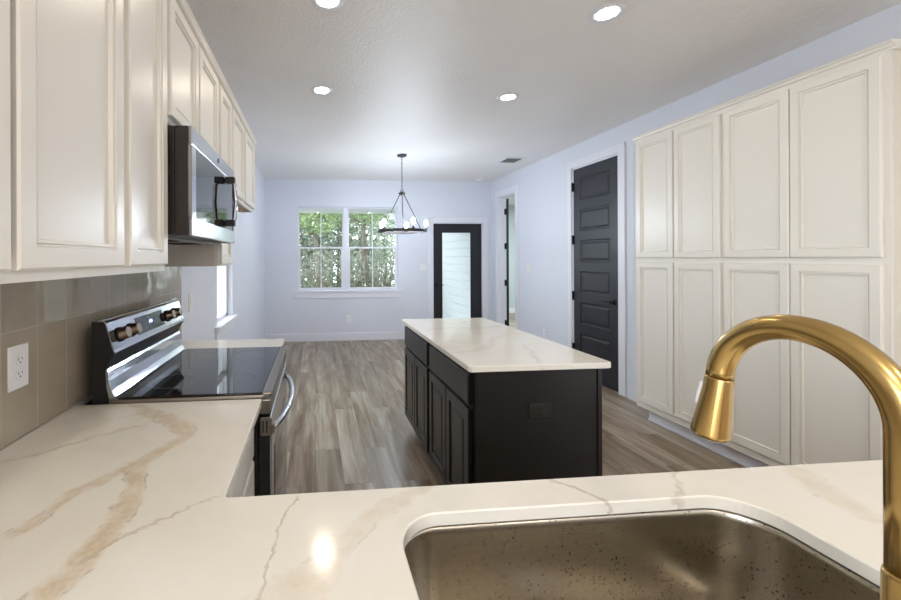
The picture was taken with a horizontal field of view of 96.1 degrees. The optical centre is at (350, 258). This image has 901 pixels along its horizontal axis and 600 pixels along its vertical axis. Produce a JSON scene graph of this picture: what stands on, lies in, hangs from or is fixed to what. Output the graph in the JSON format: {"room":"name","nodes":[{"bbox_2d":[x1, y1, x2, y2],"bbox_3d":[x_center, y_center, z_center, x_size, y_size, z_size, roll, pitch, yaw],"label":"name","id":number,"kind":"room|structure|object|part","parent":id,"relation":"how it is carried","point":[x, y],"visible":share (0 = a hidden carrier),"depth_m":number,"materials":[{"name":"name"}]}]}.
{"room":"kitchen","nodes":[
{"label":"kitchen","id":0,"kind":"room"},
{"bbox_2d":[0,165,264,450],"bbox_3d":[-1.025,0.032,1.262,0.140,2.748,10.701,0,0,-5],"label":"wall","id":1,"kind":"structure","parent":0,"point":[246,273],"depth_m":4.33,"materials":[{"name":"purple paint"}]},
{"bbox_2d":[0,0,124,283],"bbox_3d":[-0.729,-0.463,0.643,0.319,1.014,0.832,0,0,-5],"label":"upper cabinet","id":2,"kind":"object","parent":1,"relation":"attached to","point":[62,61],"visible":1,"depth_m":0.81,"materials":[{"name":"paint"}]},
{"bbox_3d":[-0.562,-0.466,0.466,0.018,0.974,0.394,0,0,-5],"label":"door","id":3,"kind":"part","parent":2,"relation":"part of","materials":[{"name":"beige paint"}]},
{"bbox_3d":[-0.598,-0.464,0.655,0.018,1.014,0.832,0,0,-5],"label":"frame","id":4,"kind":"part","parent":2,"relation":"part of","materials":[{"name":"beige paint"}]},
{"bbox_2d":[0,267,181,449],"bbox_3d":[-0.943,0.245,1.188,0.009,0.520,2.537,0,0,-5],"label":"backsplash","id":5,"kind":"structure","parent":1,"relation":"attached to","point":[55,318],"depth_m":1.27,"materials":[{"name":"beige tile"}]},
{"bbox_2d":[7,342,28,392],"bbox_3d":[-0.925,0.302,1.098,0.008,0.121,0.074,0,0,-5],"label":"wall outlet","id":6,"kind":"object","parent":5,"relation":"attached to","point":[17,356],"visible":1,"depth_m":1.09,"materials":[{"name":"white plastic"}]},
{"bbox_2d":[15,355,23,364],"bbox_3d":[-0.922,0.283,1.099,0.002,0.025,0.033,0,0,-5],"label":"receptacle","id":7,"kind":"object","parent":6,"relation":"attached to","point":[19,359],"depth_m":1.10,"materials":[{"name":"white plastic"}]},
{"bbox_2d":[15,368,24,378],"bbox_3d":[-0.922,0.322,1.099,0.002,0.025,0.033,0,0,-5],"label":"receptacle","id":8,"kind":"object","parent":6,"relation":"attached to","point":[19,372],"depth_m":1.10,"materials":[{"name":"white plastic"}]},
{"bbox_2d":[121,0,167,273],"bbox_3d":[-0.781,-0.463,1.215,0.319,1.014,0.311,0,0,-5],"label":"upper cabinet","id":9,"kind":"object","parent":1,"relation":"attached to","point":[145,21],"visible":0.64,"depth_m":1.22,"materials":[{"name":"paint"}]},
{"bbox_3d":[-0.650,-0.464,1.227,0.018,1.014,0.311,0,0,-5],"label":"frame","id":10,"kind":"part","parent":9,"relation":"part of","materials":[{"name":"beige paint"}]},
{"bbox_2d":[188,293,191,311],"bbox_3d":[-1.075,0.296,2.648,0.009,0.118,0.072,0,0,-5],"label":"light switch","id":11,"kind":"object","parent":1,"relation":"attached to","point":[189,295],"visible":1,"depth_m":2.62,"materials":[{"name":"white plastic"}]},
{"bbox_2d":[167,0,218,154],"bbox_3d":[-0.830,-0.729,1.740,0.319,0.482,0.739,0,0,-5],"label":"upper cabinet","id":12,"kind":"object","parent":1,"relation":"attached to","point":[192,83],"visible":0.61,"depth_m":1.62,"materials":[{"name":"paint"}]},
{"bbox_3d":[-0.699,-0.730,1.751,0.018,0.482,0.739,0,0,-5],"label":"frame","id":13,"kind":"part","parent":12,"relation":"part of","materials":[{"name":"beige paint"}]},
{"bbox_3d":[-0.664,-0.732,1.571,0.018,0.442,0.340,0,0,-5],"label":"door","id":14,"kind":"part","parent":12,"relation":"part of","materials":[{"name":"beige paint"}]},
{"bbox_2d":[167,125,237,244],"bbox_3d":[-0.765,-0.274,1.762,0.448,0.406,0.743,0,0,-5],"label":"microwave","id":15,"kind":"object","parent":12,"relation":"attached to","point":[202,187],"visible":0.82,"depth_m":1.51,"materials":[{"name":"silver metal"}]},
{"bbox_3d":[-0.824,-0.079,1.757,0.251,0.011,0.643,0,0,-5],"label":"filter plate","id":16,"kind":"part","parent":15,"relation":"part of","materials":[{"name":"silver metal"}]},
{"bbox_3d":[-0.607,-0.279,1.777,0.013,0.394,0.743,0,0,-5],"label":"door","id":17,"kind":"part","parent":15,"relation":"part of","materials":[{"name":"silver metal"}]},
{"bbox_3d":[-0.609,-0.278,1.785,0.010,0.260,0.665,0,0,-5],"label":"glass","id":18,"kind":"part","parent":15,"relation":"part of","materials":[{"name":"black glass"}]},
{"bbox_3d":[-0.587,-0.279,1.940,0.062,0.236,0.022,0,0,-5],"label":"handle","id":19,"kind":"part","parent":15,"relation":"part of","materials":[{"name":"silver metal"}]},
{"bbox_3d":[-0.697,-0.732,1.930,0.018,0.442,0.340,0,0,-5],"label":"door","id":20,"kind":"part","parent":12,"relation":"part of","materials":[{"name":"beige paint"}]},
{"bbox_2d":[165,85,231,266],"bbox_3d":[-0.879,-0.463,2.287,0.319,1.014,0.308,0,0,-5],"label":"upper cabinet","id":21,"kind":"object","parent":1,"relation":"attached to","point":[217,254],"visible":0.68,"depth_m":2.16,"materials":[{"name":"paint"}]},
{"bbox_3d":[-0.748,-0.463,2.299,0.018,1.014,0.308,0,0,-5],"label":"frame","id":22,"kind":"part","parent":21,"relation":"part of","materials":[{"name":"beige paint"}]},
{"bbox_3d":[-0.729,-0.459,2.297,0.018,0.986,0.277,0,0,-5],"label":"door","id":23,"kind":"part","parent":21,"relation":"part of","materials":[{"name":"beige paint"}]},
{"bbox_2d":[215,266,238,339],"bbox_3d":[-1.210,-0.087,3.690,0.155,1.574,0.810,0,0,-5],"label":"window","id":24,"kind":"structure","parent":1,"relation":"in","point":[225,323],"depth_m":3.95,"materials":[{"name":"white paint"}]},
{"bbox_3d":[-1.178,0.594,3.693,0.097,0.032,0.810,0,0,-5],"label":"sill","id":25,"kind":"part","parent":24,"relation":"part of","materials":[{"name":"white paint"}]},
{"bbox_2d":[232,108,254,211],"bbox_3d":[-0.937,-0.682,2.908,0.319,0.575,0.936,0,0,-5],"label":"upper cabinet","id":26,"kind":"object","parent":1,"relation":"attached to","point":[243,149],"visible":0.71,"depth_m":2.83,"materials":[{"name":"paint"}]},
{"bbox_2d":[176,0,256,145],"bbox_3d":[-0.687,-0.984,1.815,0.048,0.026,3.160,0,0,-5],"label":"crown molding","id":27,"kind":"structure","parent":26,"relation":"attached to","point":[183,5],"depth_m":1.93,"materials":[{"name":"beige paint"}]},
{"bbox_3d":[-0.765,-0.685,2.679,0.018,0.535,0.385,0,0,-5],"label":"door","id":28,"kind":"part","parent":26,"relation":"part of","materials":[{"name":"beige paint"}]},
{"bbox_3d":[-0.951,-0.417,2.907,0.275,0.014,0.903,0,0,-5],"label":"panel","id":29,"kind":"part","parent":26,"relation":"part of","materials":[{"name":"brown wood"}]},
{"bbox_3d":[-0.806,-0.683,2.920,0.018,0.575,0.936,0,0,-5],"label":"frame","id":30,"kind":"part","parent":26,"relation":"part of","materials":[{"name":"beige paint"}]},
{"bbox_3d":[-0.807,-0.685,3.145,0.018,0.535,0.440,0,0,-5],"label":"door","id":31,"kind":"part","parent":26,"relation":"part of","materials":[{"name":"beige paint"}]},
{"bbox_2d":[264,178,491,333],"bbox_3d":[0.446,0.026,6.840,4.084,2.748,0.140,0,0,-5],"label":"wall","id":32,"kind":"structure","parent":0,"point":[284,314],"depth_m":6.74,"materials":[{"name":"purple paint"}]},
{"bbox_2d":[265,331,404,341],"bbox_3d":[-0.049,1.335,6.716,2.786,0.135,0.015,0,0,-5],"label":"baseboard","id":33,"kind":"structure","parent":32,"relation":"attached to","point":[308,337],"depth_m":6.70,"materials":[{"name":"white paint"}]},
{"bbox_2d":[291,207,402,298],"bbox_3d":[-0.053,-0.102,6.762,1.906,1.554,0.145,0,0,-5],"label":"window","id":34,"kind":"structure","parent":32,"relation":"in","point":[345,291],"depth_m":6.76,"materials":[{"name":"glass"}]},
{"bbox_3d":[-0.507,0.168,6.749,0.759,0.728,0.030,0,0,-5],"label":"sash","id":35,"kind":"part","parent":34,"relation":"part of","materials":[{"name":"white paint"}]},
{"bbox_3d":[-0.512,-0.517,6.778,0.759,0.692,0.030,0,0,-5],"label":"sash","id":36,"kind":"part","parent":34,"relation":"part of","materials":[{"name":"white paint"}]},
{"bbox_3d":[-0.048,0.560,6.734,1.906,0.032,0.090,0,0,-5],"label":"sill","id":37,"kind":"part","parent":34,"relation":"part of","materials":[{"name":"white paint"}]},
{"bbox_3d":[0.376,-0.521,6.859,0.844,0.692,0.030,0,0,-5],"label":"sash","id":38,"kind":"part","parent":34,"relation":"part of","materials":[{"name":"white paint"}]},
{"bbox_3d":[0.381,0.164,6.830,0.844,0.728,0.030,0,0,-5],"label":"sash","id":39,"kind":"part","parent":34,"relation":"part of","materials":[{"name":"white paint"}]},
{"bbox_2d":[299,209,394,218],"bbox_3d":[-1.169,-1.094,9.454,7.400,0.320,5.359,0,0,-5],"label":"trim","id":40,"kind":"structure","parent":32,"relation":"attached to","point":[354,211],"depth_m":8.20,"materials":[{"name":"white paint"}]},
{"bbox_2d":[346,316,350,322],"bbox_3d":[-0.036,1.035,6.721,0.075,0.118,0.008,0,0,-5],"label":"wall outlet","id":41,"kind":"object","parent":32,"relation":"attached to","point":[348,318],"visible":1,"depth_m":6.72,"materials":[{"name":"white plastic"}]},
{"bbox_2d":[420,264,425,269],"bbox_3d":[1.259,0.150,6.839,0.115,0.118,0.009,0,0,-5],"label":"light switch","id":42,"kind":"object","parent":32,"relation":"attached to","point":[422,266],"visible":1,"depth_m":6.83,"materials":[{"name":"white plastic"}]},
{"bbox_2d":[433,224,481,318],"bbox_3d":[1.882,0.385,6.927,0.875,1.989,0.097,0,0,-5],"label":"door","id":43,"kind":"structure","parent":32,"relation":"in","point":[474,230],"depth_m":6.94,"materials":[{"name":"black paint"}]},
{"bbox_2d":[428,218,487,318],"bbox_3d":[1.878,0.343,6.962,1.075,2.104,0.158,0,0,-5],"label":"trim","id":44,"kind":"structure","parent":32,"relation":"attached to","point":[483,221],"depth_m":6.90,"materials":[{"name":"white paint"}]},
{"bbox_2d":[442,233,469,317],"bbox_3d":[2.176,0.108,9.668,0.123,2.970,5.139,0,0,-5],"label":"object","id":45,"kind":"structure","parent":0,"point":[455,246],"depth_m":8.37,"materials":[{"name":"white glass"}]},
{"bbox_2d":[283,313,746,493],"bbox_3d":[2.053,1.434,3.004,6.576,0.080,13.890,0,0,-5],"label":"floor","id":46,"kind":"structure","parent":0,"point":[349,428],"depth_m":3.15,"materials":[{"name":"grey wood"}]},
{"bbox_2d":[84,299,294,495],"bbox_3d":[-0.610,0.796,1.770,0.712,1.156,0.765,0,0,-5],"label":"range","id":47,"kind":"object","parent":46,"relation":"on","point":[139,355],"visible":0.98,"depth_m":1.56,"materials":[{"name":"black glass"}]},
{"bbox_3d":[-0.832,0.277,1.448,0.043,0.053,0.052,0,0,-5],"label":"knob","id":48,"kind":"part","parent":47,"relation":"part of","materials":[{"name":"brown metal"}]},
{"bbox_3d":[-0.840,0.277,1.535,0.043,0.053,0.052,0,0,-5],"label":"knob","id":49,"kind":"part","parent":47,"relation":"part of","materials":[{"name":"brown metal"}]},
{"bbox_3d":[-0.874,0.441,1.746,0.034,0.104,0.739,0,0,-5],"label":"apron panel","id":50,"kind":"part","parent":47,"relation":"part of","materials":[{"name":"silver metal"}]},
{"bbox_3d":[-0.874,0.277,1.913,0.043,0.053,0.052,0,0,-5],"label":"knob","id":51,"kind":"part","parent":47,"relation":"part of","materials":[{"name":"brown metal"}]},
{"bbox_3d":[-0.883,0.277,2.008,0.043,0.053,0.052,0,0,-5],"label":"knob","id":52,"kind":"part","parent":47,"relation":"part of","materials":[{"name":"brown metal"}]},
{"bbox_2d":[109,347,279,403],"bbox_3d":[-0.602,0.497,1.772,0.549,0.023,0.763,0,0,-5],"label":"cooktop","id":53,"kind":"object","parent":47,"relation":"in","point":[203,374],"depth_m":1.60,"materials":[{"name":"black glass"}]},
{"bbox_3d":[-0.306,0.606,1.418,0.038,0.065,0.005,0,0,-5],"label":"vent plate","id":54,"kind":"part","parent":47,"relation":"part of","materials":[{"name":"silver metal"}]},
{"bbox_3d":[-0.340,0.877,1.796,0.042,0.603,0.759,0,0,-5],"label":"oven door","id":55,"kind":"part","parent":47,"relation":"part of","materials":[{"name":"silver metal"}]},
{"bbox_3d":[-0.294,0.619,1.770,0.081,0.025,0.674,0,0,-5],"label":"handle","id":56,"kind":"part","parent":47,"relation":"part of","materials":[{"name":"silver metal"}]},
{"bbox_2d":[229,429,253,497],"bbox_3d":[-0.621,0.969,1.130,0.610,0.871,0.502,0,0,-5],"label":"base cabinet","id":57,"kind":"object","parent":46,"relation":"on","point":[243,486],"visible":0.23,"depth_m":1.23,"materials":[{"name":"paint"}]},
{"bbox_3d":[-0.327,0.991,1.157,0.018,0.555,0.468,0,0,-5],"label":"door","id":58,"kind":"part","parent":57,"relation":"part of","materials":[{"name":"beige paint"}]},
{"bbox_2d":[405,326,430,453],"bbox_3d":[0.790,0.963,2.912,0.646,0.872,0.687,0,0,-5],"label":"base cabinet","id":59,"kind":"object","parent":46,"relation":"on","point":[417,369],"visible":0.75,"depth_m":2.80,"materials":[{"name":"grey paint"}]},
{"bbox_3d":[0.463,0.994,3.045,0.018,0.548,0.318,0,0,-5],"label":"door","id":60,"kind":"part","parent":59,"relation":"part of","materials":[{"name":"grey paint"}]},
{"bbox_3d":[0.476,0.626,2.884,0.018,0.150,0.643,0,0,-5],"label":"drawer","id":61,"kind":"part","parent":59,"relation":"part of","materials":[{"name":"grey paint"}]},
{"bbox_3d":[0.492,0.994,2.722,0.018,0.548,0.318,0,0,-5],"label":"door","id":62,"kind":"part","parent":59,"relation":"part of","materials":[{"name":"grey paint"}]},
{"bbox_2d":[429,345,601,484],"bbox_3d":[0.855,0.963,2.216,0.650,0.872,0.707,0,0,-5],"label":"base cabinet","id":63,"kind":"object","parent":46,"relation":"on","point":[481,430],"visible":0.48,"depth_m":1.88,"materials":[{"name":"grey paint"}]},
{"bbox_3d":[0.525,0.994,2.358,0.018,0.548,0.320,0,0,-5],"label":"door","id":64,"kind":"part","parent":63,"relation":"part of","materials":[{"name":"grey paint"}]},
{"bbox_3d":[0.539,0.626,2.196,0.018,0.150,0.645,0,0,-5],"label":"drawer","id":65,"kind":"part","parent":63,"relation":"part of","materials":[{"name":"grey paint"}]},
{"bbox_3d":[0.559,0.911,2.198,0.018,0.766,0.689,0,0,-5],"label":"frame","id":66,"kind":"part","parent":63,"relation":"part of","materials":[{"name":"grey paint"}]},
{"bbox_3d":[0.555,0.994,2.034,0.018,0.548,0.320,0,0,-5],"label":"door","id":67,"kind":"part","parent":63,"relation":"part of","materials":[{"name":"grey paint"}]},
{"bbox_2d":[402,318,610,372],"bbox_3d":[0.835,0.512,2.563,0.710,0.028,1.437,0,0,-5],"label":"countertop","id":68,"kind":"structure","parent":63,"relation":"on","point":[475,344],"depth_m":2.18,"materials":[{"name":"stone"}]},
{"bbox_3d":[0.898,0.963,1.877,0.626,0.872,0.012,0,0,-5],"label":"panel","id":69,"kind":"part","parent":63,"relation":"part of","materials":[{"name":"grey paint"}]},
{"bbox_2d":[528,403,551,418],"bbox_3d":[0.899,0.723,1.866,0.117,0.072,0.008,0,0,-5],"label":"wall outlet","id":70,"kind":"object","parent":63,"relation":"attached to","point":[535,410],"visible":1,"depth_m":1.86,"materials":[{"name":"black plastic"}]},
{"bbox_2d":[534,408,538,414],"bbox_3d":[0.880,0.723,1.862,0.025,0.033,0.002,0,0,-5],"label":"receptacle","id":71,"kind":"object","parent":70,"relation":"attached to","point":[536,410],"depth_m":1.86,"materials":[{"name":"black plastic"}]},
{"bbox_2d":[542,408,546,413],"bbox_3d":[0.918,0.723,1.865,0.025,0.033,0.002,0,0,-5],"label":"receptacle","id":72,"kind":"object","parent":70,"relation":"attached to","point":[544,410],"depth_m":1.86,"materials":[{"name":"black plastic"}]},
{"bbox_2d":[636,111,733,460],"bbox_3d":[2.671,0.189,3.079,0.335,2.405,0.737,0,0,-5],"label":"pantry cabinet","id":73,"kind":"object","parent":46,"relation":"on","point":[680,260],"visible":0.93,"depth_m":3.01,"materials":[{"name":"paint"}]},
{"bbox_3d":[2.495,-0.499,3.238,0.018,0.989,0.346,0,0,-5],"label":"door","id":74,"kind":"part","parent":73,"relation":"part of","materials":[{"name":"beige paint"}]},
{"bbox_3d":[2.499,0.629,3.238,0.018,1.193,0.346,0,0,-5],"label":"door","id":75,"kind":"part","parent":73,"relation":"part of","materials":[{"name":"beige paint"}]},
{"bbox_3d":[2.527,-0.500,2.883,0.018,0.989,0.346,0,0,-5],"label":"door","id":76,"kind":"part","parent":73,"relation":"part of","materials":[{"name":"beige paint"}]},
{"bbox_3d":[2.532,0.628,2.883,0.018,1.193,0.346,0,0,-5],"label":"door","id":77,"kind":"part","parent":73,"relation":"part of","materials":[{"name":"beige paint"}]},
{"bbox_2d":[723,50,900,467],"bbox_3d":[2.740,0.189,2.320,0.335,2.405,0.786,0,0,-5],"label":"pantry cabinet","id":78,"kind":"object","parent":46,"relation":"on","point":[812,167],"visible":0.73,"depth_m":2.20,"materials":[{"name":"paint"}]},
{"bbox_3d":[2.563,-0.500,2.500,0.018,0.989,0.372,0,0,-5],"label":"door","id":79,"kind":"part","parent":78,"relation":"part of","materials":[{"name":"beige paint"}]},
{"bbox_3d":[2.567,0.628,2.500,0.018,1.193,0.372,0,0,-5],"label":"door","id":80,"kind":"part","parent":78,"relation":"part of","materials":[{"name":"beige paint"}]},
{"bbox_2d":[632,39,900,141],"bbox_3d":[2.697,-1.034,2.678,0.346,0.040,1.557,0,0,-5],"label":"crown molding","id":81,"kind":"structure","parent":78,"relation":"on","point":[892,44],"depth_m":2.32,"materials":[{"name":"beige paint"}]},
{"bbox_3d":[2.597,-0.500,2.122,0.018,0.989,0.374,0,0,-5],"label":"door","id":82,"kind":"part","parent":78,"relation":"part of","materials":[{"name":"beige paint"}]},
{"bbox_3d":[2.601,0.628,2.122,0.018,1.193,0.374,0,0,-5],"label":"door","id":83,"kind":"part","parent":78,"relation":"part of","materials":[{"name":"beige paint"}]},
{"bbox_3d":[-0.727,0.969,2.296,0.609,0.871,0.292,0,0,-5],"label":"base cabinet","id":84,"kind":"object","parent":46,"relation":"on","visible":0},
{"bbox_2d":[181,339,283,349],"bbox_3d":[-0.719,0.519,2.297,0.636,0.028,0.298,0,0,-5],"label":"countertop","id":85,"kind":"structure","parent":84,"relation":"on","point":[199,344],"depth_m":2.33,"materials":[{"name":"white stone"}]},
{"bbox_3d":[0.402,0.965,0.562,2.544,0.871,0.608,0,0,-5],"label":"cabinet","id":86,"kind":"object","parent":46,"relation":"on","visible":0},
{"bbox_2d":[0,399,882,599],"bbox_3d":[0.395,0.514,0.827,2.586,0.028,1.296,0,0,-5],"label":"countertop","id":87,"kind":"structure","parent":86,"relation":"on","point":[107,501],"depth_m":0.79,"materials":[{"name":"white stone"}]},
{"bbox_2d":[404,508,879,599],"bbox_3d":[0.474,0.645,0.600,0.805,0.230,0.465,0,0,-5],"label":"sink","id":88,"kind":"object","parent":87,"relation":"in","point":[701,553],"visible":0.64,"depth_m":0.80,"materials":[{"name":"silver metal"}]},
{"bbox_2d":[690,315,900,599],"bbox_3d":[0.501,0.280,0.423,0.109,0.439,0.220,0,0,-5],"label":"kitchen faucet","id":89,"kind":"object","parent":87,"relation":"on","point":[711,421],"visible":1,"depth_m":0.38,"materials":[{"name":"gold metal"}]},
{"bbox_2d":[186,0,900,204],"bbox_3d":[2.042,-1.404,3.004,6.576,0.100,13.890,0,0,-5],"label":"ceiling","id":90,"kind":"structure","parent":0,"point":[423,80],"depth_m":2.76,"materials":[{"name":"white paint"}]},
{"bbox_2d":[311,85,332,94],"bbox_3d":[-0.228,-1.343,3.146,0.176,0.007,0.176,0,0,-5],"label":"recessed light","id":91,"kind":"object","parent":90,"relation":"in","point":[320,89],"visible":1,"depth_m":3.14,"materials":[{"name":"white paint"}]},
{"bbox_2d":[311,0,344,10],"bbox_3d":[-0.119,-1.344,2.048,0.176,0.007,0.176,0,0,-5],"label":"recessed light","id":92,"kind":"object","parent":90,"relation":"in","point":[327,5],"visible":1,"depth_m":2.08,"materials":[{"name":"white paint"}]},
{"bbox_2d":[378,154,427,233],"bbox_3d":[0.678,-0.842,5.128,0.653,1.014,0.646,0,0,-5],"label":"chandelier","id":93,"kind":"object","parent":90,"relation":"hanging from","point":[413,230],"visible":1,"depth_m":5.11,"materials":[{"name":"brown metal"}]},
{"bbox_3d":[0.657,-0.603,4.966,0.011,0.479,0.288,0,0,5],"label":"rod","id":94,"kind":"part","parent":93,"relation":"part of","materials":[{"name":"brown metal"}]},
{"bbox_3d":[0.822,-0.604,5.204,0.288,0.479,0.012,0,0,-25],"label":"rod","id":95,"kind":"part","parent":93,"relation":"part of","materials":[{"name":"brown metal"}]},
{"bbox_2d":[497,93,518,101],"bbox_3d":[1.318,-1.349,3.297,0.176,0.007,0.176,0,0,-5],"label":"recessed light","id":96,"kind":"object","parent":90,"relation":"in","point":[507,96],"visible":1,"depth_m":3.29,"materials":[{"name":"white paint"}]},
{"bbox_2d":[497,157,524,162],"bbox_3d":[2.206,-1.350,5.419,0.270,0.010,0.290,0,0,-5],"label":"ceiling vent","id":97,"kind":"object","parent":90,"relation":"in","point":[507,159],"visible":1,"depth_m":5.41,"materials":[{"name":"white metal"}]},
{"bbox_2d":[588,3,625,22],"bbox_3d":[1.412,-1.350,2.169,0.176,0.007,0.176,0,0,-5],"label":"recessed light","id":98,"kind":"object","parent":90,"relation":"in","point":[608,12],"visible":1,"depth_m":2.16,"materials":[{"name":"white paint"}]},
{"bbox_2d":[491,3,900,387],"bbox_3d":[4.076,0.012,3.244,2.492,2.748,13.720,0,0,-5],"label":"wall","id":99,"kind":"structure","parent":0,"point":[543,230],"depth_m":4.85,"materials":[{"name":"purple paint"}]},
{"bbox_2d":[504,199,508,325],"bbox_3d":[2.769,0.185,6.942,0.069,2.388,0.678,0,0,24],"label":"door","id":100,"kind":"structure","parent":99,"relation":"in","point":[506,211],"depth_m":6.64,"materials":[{"name":"black paint"}]},
{"bbox_2d":[495,185,518,329],"bbox_3d":[2.589,0.132,6.387,0.138,2.520,0.740,0,0,-5],"label":"trim","id":101,"kind":"structure","parent":99,"relation":"attached to","point":[501,276],"depth_m":6.65,"materials":[{"name":"white paint"}]},
{"bbox_2d":[509,308,514,312],"bbox_3d":[3.469,1.323,9.949,2.252,0.130,0.015,0,0,-5],"label":"baseboard","id":102,"kind":"structure","parent":99,"relation":"attached to","point":[511,310],"depth_m":10.00,"materials":[{"name":"white paint"}]},
{"bbox_2d":[527,264,531,271],"bbox_3d":[2.594,0.142,5.720,0.009,0.118,0.115,0,0,-5],"label":"light switch","id":103,"kind":"object","parent":99,"relation":"attached to","point":[529,266],"visible":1,"depth_m":5.71,"materials":[{"name":"white plastic"}]},
{"bbox_2d":[543,329,546,338],"bbox_3d":[2.633,1.026,5.341,0.008,0.118,0.075,0,0,-5],"label":"wall outlet","id":104,"kind":"object","parent":99,"relation":"attached to","point":[544,331],"visible":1,"depth_m":5.32,"materials":[{"name":"white plastic"}]},
{"bbox_2d":[572,155,617,391],"bbox_3d":[2.713,0.157,4.404,0.096,2.444,0.707,0,0,-5],"label":"door","id":105,"kind":"structure","parent":99,"relation":"in","point":[595,185],"depth_m":4.37,"materials":[{"name":"grey paint"}]},
{"bbox_3d":[2.718,0.459,4.154,0.058,0.054,0.142,0,0,-5],"label":"handle","id":106,"kind":"part","parent":105,"relation":"part of","materials":[{"name":"black metal"}]},
{"bbox_2d":[567,142,626,396],"bbox_3d":[2.755,0.110,4.391,0.106,2.562,0.895,0,0,-5],"label":"trim","id":107,"kind":"structure","parent":99,"relation":"attached to","point":[619,149],"depth_m":4.01,"materials":[{"name":"white paint"}]},
{"bbox_2d":[627,385,636,401],"bbox_3d":[3.013,1.323,1.153,0.015,0.135,9.750,0,0,-5],"label":"baseboard","id":108,"kind":"structure","parent":99,"relation":"attached to","point":[631,391],"depth_m":3.86,"materials":[{"name":"white paint"}]},
{"bbox_3d":[-3.800,1.717,8.690,12.000,0.100,30.000,0,0,-5],"label":"ground","id":109,"kind":"structure","parent":0,"visible":0},
{"bbox_2d":[217,266,217,313],"bbox_3d":[-3.306,0.630,7.801,3.040,2.070,0.140,0,0,-5],"label":"privacy fence","id":110,"kind":"object","parent":109,"relation":"on","point":[217,266],"visible":0.02,"depth_m":7.79,"materials":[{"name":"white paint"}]},
{"bbox_2d":[300,245,303,287],"bbox_3d":[-1.491,0.666,9.500,0.760,1.996,1.033,0,0,-5],"label":"thicket","id":111,"kind":"object","parent":109,"relation":"on","point":[302,278],"visible":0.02,"depth_m":9.74,"materials":[{"name":"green plant"}]},
{"bbox_2d":[299,214,315,287],"bbox_3d":[-2.151,-0.847,15.775,1.636,5.282,1.510,0,0,-5],"label":"shrub","id":112,"kind":"object","parent":109,"relation":"on","point":[300,214],"visible":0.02,"depth_m":15.52,"materials":[{"name":"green plant"}]},
{"bbox_2d":[301,216,333,281],"bbox_3d":[-1.504,-0.850,17.742,1.639,5.340,1.551,0,0,-5],"label":"shrub","id":113,"kind":"object","parent":109,"relation":"on","point":[323,216],"visible":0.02,"depth_m":17.69,"materials":[{"name":"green plant"}]},
{"bbox_2d":[299,213,339,287],"bbox_3d":[-1.177,-0.829,13.938,1.631,5.354,1.507,0,0,-5],"label":"shrub","id":114,"kind":"object","parent":109,"relation":"on","point":[331,242],"visible":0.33,"depth_m":13.72,"materials":[{"name":"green plant"}]},
{"bbox_2d":[299,213,341,287],"bbox_3d":[-0.896,-0.474,10.966,1.498,4.273,1.477,0,0,-5],"label":"tree","id":115,"kind":"object","parent":109,"relation":"on","point":[313,226],"visible":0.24,"depth_m":10.81,"materials":[{"name":"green plant"}]},
{"bbox_2d":[306,250,335,287],"bbox_3d":[-0.734,0.672,9.675,0.762,1.984,1.005,0,0,-5],"label":"thicket","id":116,"kind":"object","parent":109,"relation":"on","point":[325,284],"visible":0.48,"depth_m":9.58,"materials":[{"name":"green plant"}]},
{"bbox_2d":[322,213,354,287],"bbox_3d":[-0.548,-0.856,15.911,1.673,5.295,1.477,0,0,-5],"label":"shrub","id":117,"kind":"object","parent":109,"relation":"on","point":[338,251],"visible":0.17,"depth_m":15.64,"materials":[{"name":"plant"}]},
{"bbox_2d":[336,222,366,280],"bbox_3d":[0.013,-0.827,17.858,1.599,5.292,1.557,0,0,-5],"label":"shrub","id":118,"kind":"object","parent":109,"relation":"on","point":[356,222],"visible":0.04,"depth_m":17.67,"materials":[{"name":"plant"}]},
{"bbox_2d":[338,244,366,286],"bbox_3d":[0.042,0.658,9.651,0.758,1.999,1.017,0,0,-5],"label":"thicket","id":119,"kind":"object","parent":109,"relation":"on","point":[358,274],"visible":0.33,"depth_m":9.52,"materials":[{"name":"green plant"}]},
{"bbox_2d":[338,213,381,286],"bbox_3d":[0.383,-0.864,14.088,1.595,5.259,1.504,0,0,-35],"label":"shrub","id":120,"kind":"object","parent":109,"relation":"on","point":[355,240],"visible":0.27,"depth_m":13.86,"materials":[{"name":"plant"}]},
{"bbox_2d":[349,213,386,286],"bbox_3d":[0.546,-0.468,11.084,1.425,4.258,1.441,0,0,-5],"label":"tree","id":121,"kind":"object","parent":109,"relation":"on","point":[363,218],"visible":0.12,"depth_m":10.94,"materials":[{"name":"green plant"}]},
{"bbox_2d":[357,215,394,286],"bbox_3d":[0.992,-0.857,16.042,1.637,5.399,1.522,0,0,-5],"label":"shrub","id":122,"kind":"object","parent":109,"relation":"on","point":[386,237],"visible":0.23,"depth_m":15.80,"materials":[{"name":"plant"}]},
{"bbox_2d":[368,246,394,286],"bbox_3d":[0.797,0.663,9.797,0.747,1.986,0.990,0,0,-5],"label":"thicket","id":123,"kind":"object","parent":109,"relation":"on","point":[377,282],"visible":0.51,"depth_m":9.68,"materials":[{"name":"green plant"}]},
{"bbox_2d":[369,219,394,286],"bbox_3d":[1.571,-0.837,18.018,1.595,5.306,1.508,0,0,-5],"label":"tree","id":124,"kind":"object","parent":109,"relation":"on","point":[392,220],"visible":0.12,"depth_m":17.69,"materials":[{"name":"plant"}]}
]}

